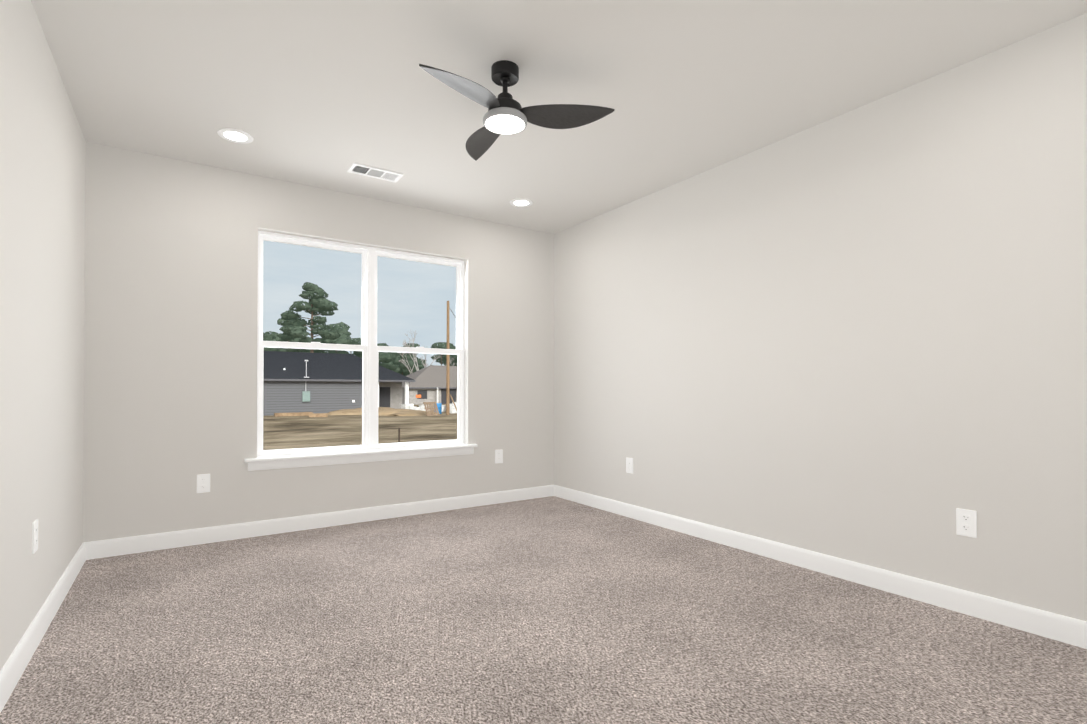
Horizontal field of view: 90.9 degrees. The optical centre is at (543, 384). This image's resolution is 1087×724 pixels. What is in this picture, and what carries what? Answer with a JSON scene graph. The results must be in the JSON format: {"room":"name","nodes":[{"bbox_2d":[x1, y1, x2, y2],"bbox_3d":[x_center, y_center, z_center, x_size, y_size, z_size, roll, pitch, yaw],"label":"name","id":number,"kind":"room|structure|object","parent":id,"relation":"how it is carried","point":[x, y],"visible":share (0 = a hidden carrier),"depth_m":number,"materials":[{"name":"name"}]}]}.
{"room":"empty bedroom","nodes":[
{"label":"empty bedroom","id":0,"kind":"room"},
{"bbox_2d":[0,0,85,670],"bbox_3d":[-1.459,-0.218,1.194,0.140,2.440,4.830,0,-1,-34],"label":"wall","id":1,"kind":"structure","parent":0,"point":[42,216],"depth_m":2.10,"materials":[{"name":"white paint"}]},
{"bbox_2d":[32,520,37,553],"bbox_3d":[-1.972,0.589,2.078,0.007,0.116,0.072,0,-1,-34],"label":"electrical outlet","id":2,"kind":"object","parent":1,"relation":"attached to","point":[34,536],"visible":1,"depth_m":2.06,"materials":[{"name":"white plastic"}]},
{"bbox_2d":[0,543,85,712],"bbox_3d":[-1.390,0.952,1.222,0.016,0.100,4.534,0,-1,-34],"label":"baseboard","id":3,"kind":"structure","parent":1,"relation":"attached to","point":[14,666],"depth_m":2.05,"materials":[{"name":"white paint"}]},
{"bbox_2d":[83,141,553,541],"bbox_3d":[-1.328,-0.194,4.114,3.350,2.440,0.140,0,-1,-34],"label":"wall","id":4,"kind":"structure","parent":0,"point":[171,330],"depth_m":3.52,"materials":[{"name":"white paint"}]},
{"bbox_2d":[197,474,209,492],"bbox_3d":[-2.185,0.635,3.438,0.072,0.116,0.007,0,-1,-34],"label":"electrical outlet","id":5,"kind":"object","parent":4,"relation":"attached to","point":[203,482],"visible":1,"depth_m":3.44,"materials":[{"name":"white plastic"}]},
{"bbox_2d":[83,485,553,559],"bbox_3d":[-1.284,0.975,4.040,3.350,0.100,0.016,0,-1,-34],"label":"baseboard","id":6,"kind":"structure","parent":4,"relation":"attached to","point":[135,544],"depth_m":3.72,"materials":[{"name":"white paint"}]},
{"bbox_2d":[257,231,463,456],"bbox_3d":[-1.346,-0.280,4.150,1.594,1.582,0.081,0,-1,-34],"label":"window","id":7,"kind":"structure","parent":4,"relation":"in","point":[369,348],"depth_m":4.12,"materials":[{"name":"white plastic"}]},
{"bbox_2d":[244,444,477,470],"bbox_3d":[-1.296,0.540,4.061,1.710,0.082,0.130,0,-1,-34],"label":"window sill","id":8,"kind":"structure","parent":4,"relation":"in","point":[298,460],"depth_m":3.95,"materials":[{"name":"white paint"}]},
{"bbox_2d":[495,449,502,462],"bbox_3d":[-0.388,0.625,4.655,0.072,0.116,0.007,0,-1,-34],"label":"electrical outlet","id":9,"kind":"object","parent":4,"relation":"attached to","point":[498,456],"visible":1,"depth_m":4.66,"materials":[{"name":"white plastic"}]},
{"bbox_2d":[0,496,1086,723],"bbox_3d":[-0.014,1.085,2.162,3.630,0.150,4.830,0,-1,-34],"label":"floor","id":10,"kind":"structure","parent":0,"point":[551,610],"depth_m":2.12,"materials":[{"name":"beige carpet"}]},
{"bbox_2d":[31,0,1086,233],"bbox_3d":[-0.014,-1.505,2.183,3.630,0.150,4.830,0,-1,-34],"label":"ceiling","id":11,"kind":"structure","parent":0,"point":[325,94],"depth_m":2.50,"materials":[{"name":"white paint"}]},
{"bbox_2d":[217,128,252,142],"bbox_3d":[-1.760,-1.420,3.059,0.180,0.006,0.180,0,-1,-34],"label":"recessed light","id":12,"kind":"object","parent":11,"relation":"in","point":[234,135],"visible":1,"depth_m":3.05,"materials":[{"name":"white paint"}]},
{"bbox_2d":[347,163,403,182],"bbox_3d":[-1.123,-1.414,3.580,0.330,0.009,0.160,0,-1,-34],"label":"ceiling vent","id":13,"kind":"object","parent":11,"relation":"in","point":[370,171],"visible":1,"depth_m":3.57,"materials":[{"name":"white metal"}]},
{"bbox_2d":[419,60,614,160],"bbox_3d":[-0.257,-1.297,2.455,0.834,0.261,0.806,0,-1,-34],"label":"ceiling fan","id":14,"kind":"object","parent":11,"relation":"hanging from","point":[506,114],"visible":1,"depth_m":2.38,"materials":[{"name":"grey"}]},
{"bbox_2d":[510,198,532,206],"bbox_3d":[-0.173,-1.411,4.157,0.180,0.006,0.180,0,-1,-34],"label":"recessed light","id":15,"kind":"object","parent":11,"relation":"in","point":[520,202],"visible":1,"depth_m":4.14,"materials":[{"name":"white paint"}]},
{"bbox_2d":[554,13,1086,621],"bbox_3d":[1.431,-0.202,3.150,0.140,2.440,4.830,0,-1,-34],"label":"wall","id":16,"kind":"structure","parent":0,"point":[858,335],"depth_m":2.69,"materials":[{"name":"white paint"}]},
{"bbox_2d":[626,457,632,472],"bbox_3d":[0.667,0.626,4.142,0.007,0.116,0.072,0,-1,-34],"label":"electrical outlet","id":17,"kind":"object","parent":16,"relation":"attached to","point":[629,465],"visible":1,"depth_m":4.14,"materials":[{"name":"white plastic"}]},
{"bbox_2d":[554,485,1086,648],"bbox_3d":[1.371,0.968,3.090,0.016,0.100,4.534,0,-1,-34],"label":"baseboard","id":18,"kind":"structure","parent":16,"relation":"attached to","point":[1060,628],"depth_m":2.67,"materials":[{"name":"white paint"}]},
{"bbox_2d":[956,508,976,537],"bbox_3d":[1.869,0.612,2.365,0.007,0.116,0.072,0,-1,-34],"label":"electrical outlet","id":19,"kind":"object","parent":16,"relation":"attached to","point":[966,522],"visible":1,"depth_m":2.36,"materials":[{"name":"white plastic"}]},
{"label":"outside","id":20,"kind":"structure","parent":0,"visible":0},
{"bbox_2d":[263,282,456,449],"bbox_3d":[-55.469,-4.282,206.681,380.000,17.286,395.410,0,-1,-34],"label":"view","id":21,"kind":"structure","parent":20,"point":[344,369],"depth_m":43.17,"materials":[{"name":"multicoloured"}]}
]}

